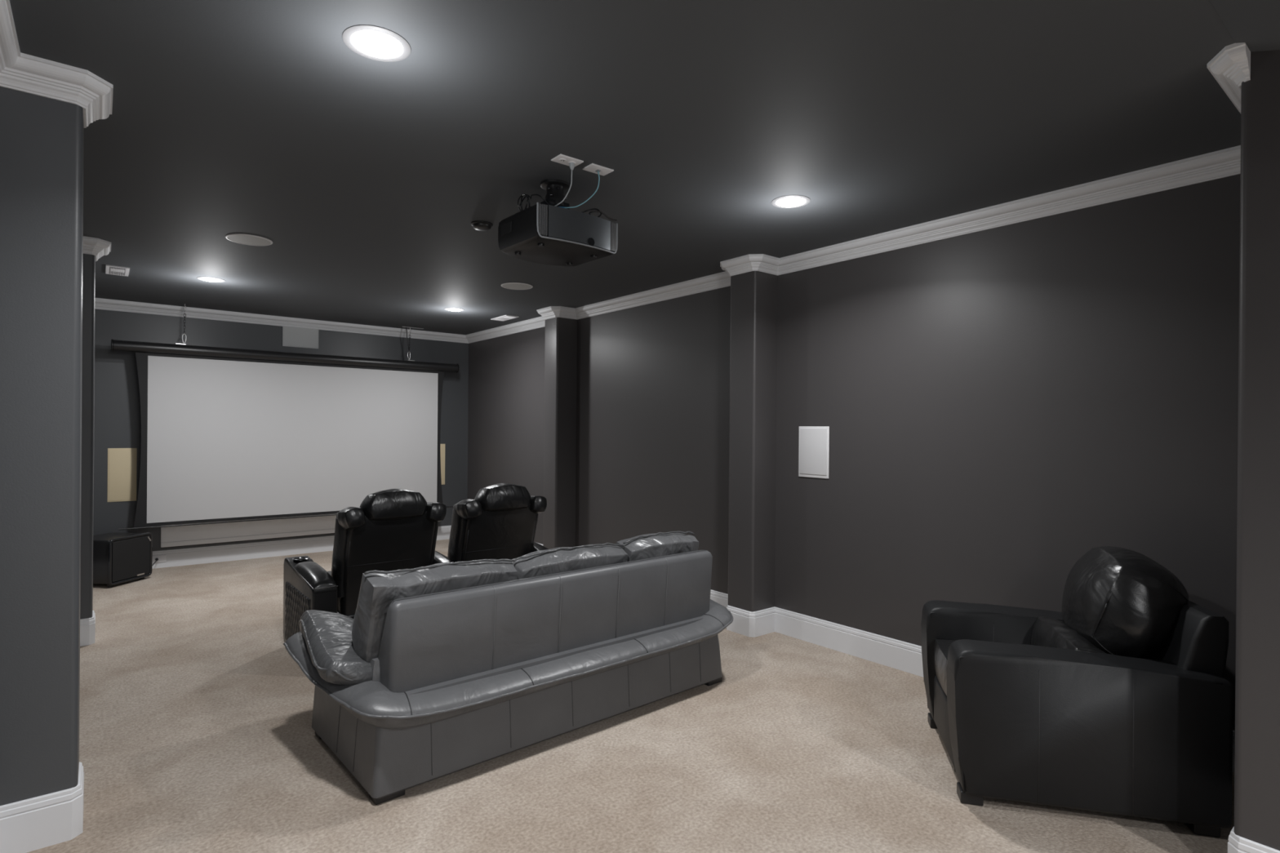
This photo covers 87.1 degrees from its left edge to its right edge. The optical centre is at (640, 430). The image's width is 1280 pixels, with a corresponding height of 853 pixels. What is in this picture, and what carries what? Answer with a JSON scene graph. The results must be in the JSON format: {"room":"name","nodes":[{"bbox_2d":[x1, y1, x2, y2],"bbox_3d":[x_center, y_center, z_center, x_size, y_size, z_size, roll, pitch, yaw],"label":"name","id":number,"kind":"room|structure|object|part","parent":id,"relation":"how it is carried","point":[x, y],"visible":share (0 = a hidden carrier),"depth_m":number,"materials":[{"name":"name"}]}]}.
{"room":"home theater","nodes":[
{"label":"home theater","id":0,"kind":"room"},
{"bbox_2d":[0,86,95,805],"bbox_3d":[-1.885,0.102,2.001,0.374,2.759,11.881,0,0,-39],"label":"wall","id":1,"kind":"structure","parent":0,"point":[47,282],"depth_m":2.39,"materials":[{"name":"grey paint"}]},
{"bbox_2d":[0,610,95,852],"bbox_3d":[-1.852,1.391,2.039,0.289,0.181,11.881,0,0,-39],"label":"baseboard","id":2,"kind":"structure","parent":1,"relation":"attached to","point":[30,824],"depth_m":2.39,"materials":[{"name":"white paint"}]},
{"bbox_2d":[0,0,113,261],"bbox_3d":[-1.802,-1.227,2.058,0.360,0.100,11.881,0,0,-39],"label":"trim","id":3,"kind":"structure","parent":1,"relation":"attached to","point":[19,71],"depth_m":2.36,"materials":[{"name":"white paint"}]},
{"bbox_2d":[93,309,468,551],"bbox_3d":[-4.055,0.075,7.945,4.248,2.759,0.100,0,0,-39],"label":"wall","id":4,"kind":"structure","parent":0,"point":[117,401],"depth_m":7.26,"materials":[{"name":"grey paint"}]},
{"bbox_2d":[107,448,137,502],"bbox_3d":[-5.295,0.456,6.878,0.233,0.542,0.012,0,0,-39],"label":"wall speaker","id":5,"kind":"object","parent":4,"relation":"attached to","point":[122,462],"visible":1,"depth_m":6.87,"materials":[{"name":"beige"}]},
{"bbox_2d":[152,555,166,563],"bbox_3d":[-5.050,1.352,7.065,0.115,0.072,0.009,0,0,-39],"label":"power outlet","id":6,"kind":"object","parent":4,"relation":"attached to","point":[162,558],"visible":1,"depth_m":7.07,"materials":[{"name":"white plastic"}]},
{"bbox_2d":[160,513,336,548],"bbox_3d":[-3.964,1.031,7.944,2.770,0.440,0.028,0,0,-39],"label":"wall panel","id":7,"kind":"object","parent":4,"relation":"attached to","point":[229,532],"visible":0.37,"depth_m":7.55,"materials":[{"name":"white"}]},
{"bbox_2d":[94,297,468,343],"bbox_3d":[-3.985,-1.254,7.871,4.248,0.100,0.086,0,0,-39],"label":"trim","id":8,"kind":"structure","parent":4,"relation":"attached to","point":[100,304],"depth_m":7.64,"materials":[{"name":"white paint"}]},
{"bbox_2d":[282,325,318,348],"bbox_3d":[-3.993,-1.093,7.913,0.386,0.238,0.012,0,0,-39],"label":"wall speaker","id":9,"kind":"object","parent":4,"relation":"attached to","point":[300,337],"visible":1,"depth_m":7.90,"materials":[{"name":"grey"}]},
{"bbox_2d":[152,525,451,568],"bbox_3d":[-4.030,1.365,7.902,4.248,0.181,0.015,0,0,-39],"label":"baseboard","id":10,"kind":"structure","parent":4,"relation":"attached to","point":[208,554],"depth_m":7.58,"materials":[{"name":"white paint"}]},
{"bbox_2d":[440,444,444,484],"bbox_3d":[-2.652,0.458,9.006,0.061,0.537,0.012,0,0,-39],"label":"wall speaker","id":11,"kind":"object","parent":4,"relation":"attached to","point":[442,446],"visible":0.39,"depth_m":9.01,"materials":[{"name":"beige"}]},
{"bbox_2d":[9,0,1240,334],"bbox_3d":[-0.286,-1.316,3.277,4.848,0.100,12.481,0,0,-39],"label":"ceiling","id":12,"kind":"structure","parent":0,"point":[367,180],"depth_m":2.79,"materials":[{"name":"grey paint"}]},
{"bbox_2d":[105,264,129,276],"bbox_3d":[-4.257,-1.297,5.477,0.150,0.011,0.370,0,0,-39],"label":"ceiling vent","id":13,"kind":"object","parent":12,"relation":"in","point":[110,269],"visible":1,"depth_m":5.45,"materials":[{"name":"white metal"}]},
{"bbox_2d":[182,303,186,343],"bbox_3d":[-4.726,-1.103,6.971,0.038,0.412,0.023,0,0,-17],"label":"chain","id":14,"kind":"object","parent":12,"relation":"hanging from","point":[184,304],"visible":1,"depth_m":6.97,"materials":[{"name":"silver metal"}]},
{"bbox_2d":[111,338,459,530],"bbox_3d":[-3.804,0.056,7.722,3.580,1.885,0.120,0,0,-39],"label":"projection screen","id":15,"kind":"object","parent":14,"relation":"hanging from","point":[230,434],"visible":1,"depth_m":7.50,"materials":[{"name":"white fabric"}]},
{"bbox_2d":[196,276,225,282],"bbox_3d":[-3.693,-1.291,5.790,0.210,0.014,0.210,0,0,-39],"label":"recessed light","id":16,"kind":"object","parent":12,"relation":"in","point":[202,278],"visible":1,"depth_m":5.75,"materials":[{"name":"grey"}]},
{"bbox_2d":[225,233,272,245],"bbox_3d":[-2.642,-1.285,4.545,0.278,0.006,0.278,0,0,-39],"label":"ceiling speaker","id":17,"kind":"object","parent":12,"relation":"attached to","point":[246,239],"visible":1,"depth_m":4.53,"materials":[{"name":"white metal"}]},
{"bbox_2d":[342,24,410,62],"bbox_3d":[-0.865,-1.262,2.210,0.210,0.014,0.210,0,0,-39],"label":"recessed light","id":18,"kind":"object","parent":12,"relation":"in","point":[374,42],"visible":1,"depth_m":2.19,"materials":[{"name":"grey glass"}]},
{"bbox_2d":[407,327,411,359],"bbox_3d":[-2.899,-1.089,8.442,0.046,0.412,0.026,0,0,-21],"label":"chain","id":19,"kind":"object","parent":12,"relation":"hanging from","point":[410,327],"visible":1,"depth_m":8.44,"materials":[{"name":"silver metal"}]},
{"bbox_2d":[401,326,423,358],"bbox_3d":[-2.869,-1.094,8.470,0.270,0.399,0.042,0,0,-39],"label":"bracket","id":20,"kind":"object","parent":12,"relation":"attached to","point":[402,326],"visible":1,"depth_m":8.43,"materials":[{"name":"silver metal"}]},
{"bbox_3d":[-2.918,-1.093,8.436,0.018,0.396,0.062,1,0,35],"label":"cord","id":21,"kind":"part","parent":20,"relation":"part of","materials":[{"name":"black plastic"}]},
{"bbox_2d":[444,307,464,311],"bbox_3d":[-1.979,-1.278,7.153,0.210,0.014,0.210,0,0,-39],"label":"recessed light","id":22,"kind":"object","parent":12,"relation":"in","point":[456,309],"visible":1,"depth_m":7.11,"materials":[{"name":"grey glass"}]},
{"bbox_2d":[471,220,493,231],"bbox_3d":[-0.978,-1.256,4.148,0.132,0.033,0.132,0,0,-39],"label":"smoke detector","id":23,"kind":"object","parent":12,"relation":"attached to","point":[482,225],"visible":1,"depth_m":4.11,"materials":[{"name":"black plastic"}]},
{"bbox_2d":[490,315,519,321],"bbox_3d":[-1.547,-1.277,7.670,0.160,0.011,0.380,0,0,-39],"label":"ceiling vent","id":24,"kind":"object","parent":12,"relation":"in","point":[504,317],"visible":1,"depth_m":7.63,"materials":[{"name":"white metal"}]},
{"bbox_2d":[501,282,533,289],"bbox_3d":[-1.093,-1.273,5.952,0.278,0.006,0.278,0,0,-39],"label":"ceiling speaker","id":25,"kind":"object","parent":12,"relation":"attached to","point":[513,286],"visible":1,"depth_m":5.93,"materials":[{"name":"white"}]},
{"bbox_2d":[540,178,569,208],"bbox_3d":[-0.440,-1.179,3.468,0.255,0.176,0.185,0,0,-41],"label":"mount","id":26,"kind":"object","parent":12,"relation":"attached to","point":[555,188],"visible":0.53,"depth_m":3.42,"materials":[{"name":"black metal"}]},
{"bbox_3d":[-0.440,-1.204,3.468,0.100,0.104,0.100,0,0,-41],"label":"post","id":27,"kind":"part","parent":26,"relation":"part of","materials":[{"name":"black plastic"}]},
{"bbox_2d":[497,202,617,266],"bbox_3d":[-0.443,-0.990,3.475,0.488,0.190,0.493,0,0,-41],"label":"projector","id":28,"kind":"object","parent":26,"relation":"hanging from","point":[540,233],"visible":1,"depth_m":3.32,"materials":[{"name":"black plastic"}]},
{"bbox_2d":[517,193,549,211],"bbox_3d":[-0.531,-1.129,3.383,0.143,0.092,0.116,0,0,-39],"label":"bundle","id":29,"kind":"object","parent":28,"relation":"attached to","point":[527,196],"visible":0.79,"depth_m":3.35,"materials":[{"name":"black plastic"}]},
{"bbox_3d":[-0.289,-0.992,3.303,0.374,0.148,0.022,0,0,-41],"label":"panel","id":30,"kind":"part","parent":28,"relation":"part of","materials":[{"name":"grey plastic"}]},
{"bbox_2d":[582,208,617,221],"bbox_3d":[-0.224,-1.095,3.405,0.223,0.047,0.049,0,0,-18],"label":"lead","id":31,"kind":"object","parent":28,"relation":"attached to","point":[597,211],"visible":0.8,"depth_m":3.40,"materials":[{"name":"black"}]},
{"bbox_2d":[551,154,583,166],"bbox_3d":[-0.342,-1.261,3.152,0.128,0.010,0.086,0,0,-39],"label":"outlet plate","id":32,"kind":"object","parent":12,"relation":"attached to","point":[561,158],"visible":0.92,"depth_m":3.14,"materials":[{"name":"white plastic"}]},
{"bbox_2d":[559,158,566,162],"bbox_3d":[-0.363,-1.258,3.136,0.034,0.003,0.034,0,0,-16],"label":"socket","id":33,"kind":"object","parent":32,"relation":"attached to","point":[561,160],"depth_m":3.13,"materials":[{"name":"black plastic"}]},
{"bbox_2d":[555,162,574,206],"bbox_3d":[-0.364,-1.166,3.206,0.137,0.182,0.026,1,0,42],"label":"power cable","id":34,"kind":"object","parent":32,"relation":"attached to","point":[571,165],"visible":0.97,"depth_m":3.18,"materials":[{"name":"grey plastic"}]},
{"bbox_2d":[582,163,613,175],"bbox_3d":[-0.204,-1.259,3.257,0.128,0.012,0.086,0,0,-39],"label":"outlet plate","id":35,"kind":"object","parent":12,"relation":"attached to","point":[594,168],"visible":1,"depth_m":3.25,"materials":[{"name":"white plastic"}]},
{"bbox_2d":[559,171,599,208],"bbox_3d":[-0.306,-1.165,3.268,0.217,0.180,0.023,0,0,3],"label":"cable","id":36,"kind":"object","parent":35,"relation":"attached to","point":[597,171],"visible":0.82,"depth_m":3.26,"materials":[{"name":"teal plastic"}]},
{"bbox_2d":[771,195,810,208],"bbox_3d":[0.826,-1.250,3.697,0.210,0.014,0.210,0,0,-39],"label":"recessed light","id":37,"kind":"object","parent":12,"relation":"in","point":[788,201],"visible":1,"depth_m":3.67,"materials":[{"name":"grey glass"}]},
{"bbox_2d":[26,538,1234,852],"bbox_3d":[-0.311,1.543,3.280,4.848,0.100,12.481,0,0,-39],"label":"floor","id":38,"kind":"structure","parent":0,"point":[197,735],"depth_m":2.94,"materials":[{"name":"beige carpet"}]},
{"bbox_2d":[93,532,158,587],"bbox_3d":[-5.007,1.222,6.607,0.429,0.453,0.879,1,0,7],"label":"subwoofer","id":39,"kind":"object","parent":38,"relation":"on","point":[118,557],"visible":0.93,"depth_m":6.30,"materials":[{"name":"black plastic"}]},
{"bbox_3d":[-4.831,1.213,6.381,0.026,0.431,0.471,1,0,7],"label":"frame","id":40,"kind":"part","parent":39,"relation":"part of","materials":[{"name":"black plastic"}]},
{"bbox_2d":[111,535,150,582],"bbox_3d":[-4.829,1.213,6.381,0.016,0.370,0.410,1,0,7],"label":"grille","id":41,"kind":"object","parent":39,"relation":"attached to","point":[131,554],"depth_m":6.37,"materials":[{"name":"black fabric"}]},
{"bbox_2d":[283,488,453,642],"bbox_3d":[-1.841,0.913,4.600,0.947,1.070,0.875,0,0,-40],"label":"recliner","id":42,"kind":"object","parent":38,"relation":"on","point":[391,529],"visible":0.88,"depth_m":4.30,"materials":[{"name":"black leather"}]},
{"bbox_3d":[-2.141,1.155,4.346,0.142,0.581,0.745,0,0,-40],"label":"console arm","id":43,"kind":"part","parent":42,"relation":"part of","materials":[{"name":"black leather"}]},
{"bbox_2d":[327,570,340,612],"bbox_3d":[-1.893,1.098,4.717,0.600,0.200,0.621,0,0,-40],"label":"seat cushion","id":44,"kind":"object","parent":42,"relation":"on","point":[330,572],"depth_m":4.33,"materials":[{"name":"black leather"}]},
{"bbox_3d":[-1.869,1.308,4.688,0.600,0.260,0.620,0,0,-40],"label":"seat","id":45,"kind":"part","parent":42,"relation":"part of","materials":[{"name":"black leather"}]},
{"bbox_2d":[447,483,548,562],"bbox_3d":[-1.172,0.918,5.166,0.757,1.070,0.875,0,0,-40],"label":"recliner","id":46,"kind":"object","parent":38,"relation":"on","point":[500,522],"visible":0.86,"depth_m":4.83,"materials":[{"name":"black leather"}]},
{"bbox_2d":[283,530,733,804],"bbox_3d":[-0.510,1.044,3.640,2.410,0.894,0.980,0,0,-41],"label":"sofa","id":47,"kind":"object","parent":38,"relation":"on","point":[438,670],"visible":1,"depth_m":3.09,"materials":[{"name":"grey leather"}]},
{"bbox_2d":[299,609,372,685],"bbox_3d":[-1.348,0.985,3.048,0.310,0.258,0.638,0,0,-41],"label":"pillow","id":48,"kind":"object","parent":47,"relation":"on","point":[334,651],"depth_m":2.89,"materials":[{"name":"grey leather"}]},
{"bbox_2d":[369,657,380,681],"bbox_3d":[-0.990,1.058,3.389,1.000,0.202,0.722,0,0,-41],"label":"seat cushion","id":49,"kind":"object","parent":47,"relation":"on","point":[375,663],"depth_m":2.84,"materials":[{"name":"grey leather"}]},
{"bbox_2d":[351,559,517,662],"bbox_3d":[-0.939,0.839,3.130,0.744,0.448,0.278,0,0,-41],"label":"cushion","id":50,"kind":"object","parent":47,"relation":"on","point":[378,588],"depth_m":2.91,"materials":[{"name":"grey leather"}]},
{"bbox_3d":[-0.374,0.947,3.476,1.929,0.470,0.270,0,0,-41],"label":"panel","id":51,"kind":"part","parent":47,"relation":"part of","materials":[{"name":"grey leather"}]},
{"bbox_2d":[510,544,627,579],"bbox_3d":[-0.402,0.842,3.599,0.725,0.444,0.273,0,0,-41],"label":"cushion","id":52,"kind":"object","parent":47,"relation":"on","point":[561,559],"depth_m":3.47,"materials":[{"name":"grey leather"}]},
{"bbox_2d":[616,533,698,561],"bbox_3d":[0.074,0.832,4.017,0.595,0.443,0.271,0,0,-41],"label":"cushion","id":53,"kind":"object","parent":47,"relation":"on","point":[646,546],"depth_m":3.89,"materials":[{"name":"grey leather"}]},
{"bbox_2d":[920,546,1233,837],"bbox_3d":[1.832,1.013,2.990,0.965,0.998,0.853,1,0,14],"label":"armchair","id":54,"kind":"object","parent":38,"relation":"on","point":[1119,700],"visible":1,"depth_m":2.63,"materials":[{"name":"black leather"}]},
{"bbox_3d":[1.433,1.328,3.090,0.080,0.240,0.510,1,0,14],"label":"rail","id":55,"kind":"part","parent":54,"relation":"part of","materials":[{"name":"black leather"}]},
{"bbox_2d":[933,639,956,695],"bbox_3d":[1.702,1.115,3.023,0.661,0.194,0.514,1,0,14],"label":"seat cushion","id":56,"kind":"object","parent":54,"relation":"on","point":[941,646],"depth_m":3.15,"materials":[{"name":"black leather"}]},
{"bbox_3d":[1.905,1.175,3.319,0.949,0.584,0.175,1,0,14],"label":"arm","id":57,"kind":"part","parent":54,"relation":"part of","materials":[{"name":"black leather"}]},
{"bbox_3d":[1.740,1.174,2.664,0.949,0.584,0.175,1,0,14],"label":"arm","id":58,"kind":"part","parent":54,"relation":"part of","materials":[{"name":"black leather"}]},
{"bbox_2d":[1061,546,1188,658],"bbox_3d":[2.107,0.752,2.941,0.412,0.471,0.566,1,0,14],"label":"cushion","id":59,"kind":"object","parent":54,"relation":"on","point":[1118,602],"depth_m":2.75,"materials":[{"name":"black leather"}]},
{"bbox_3d":[2.197,1.078,2.910,0.215,0.755,0.755,1,0,14],"label":"frame","id":60,"kind":"part","parent":54,"relation":"part of","materials":[{"name":"black leather"}]},
{"bbox_2d":[466,49,1279,850],"bbox_3d":[0.996,0.123,4.321,1.123,2.759,11.881,0,0,-39],"label":"wall","id":61,"kind":"structure","parent":0,"point":[1002,406],"depth_m":3.95,"materials":[{"name":"grey paint"}]},
{"bbox_2d":[798,426,829,479],"bbox_3d":[1.225,0.154,4.763,0.012,0.363,0.258,0,0,-39],"label":"wall speaker","id":62,"kind":"object","parent":61,"relation":"attached to","point":[814,441],"visible":1,"depth_m":4.75,"materials":[{"name":"white plastic"}]},
{"bbox_2d":[465,42,1250,343],"bbox_3d":[-0.215,-1.218,5.691,1.109,0.100,8.211,0,0,-39],"label":"trim","id":63,"kind":"structure","parent":61,"relation":"attached to","point":[1231,66],"depth_m":3.82,"materials":[{"name":"white paint"}]},
{"bbox_2d":[537,542,1279,852],"bbox_3d":[0.940,1.412,4.287,1.038,0.181,11.881,0,0,-39],"label":"baseboard","id":64,"kind":"structure","parent":61,"relation":"attached to","point":[899,655],"depth_m":4.58,"materials":[{"name":"white paint"}]},
{"bbox_2d":[1209,0,1279,52],"bbox_3d":[2.007,-1.033,1.442,0.924,0.419,1.243,0,0,-39],"label":"ceiling","id":65,"kind":"structure","parent":61,"relation":"attached to","point":[1255,23],"depth_m":2.01,"materials":[{"name":"grey paint"}]}
]}

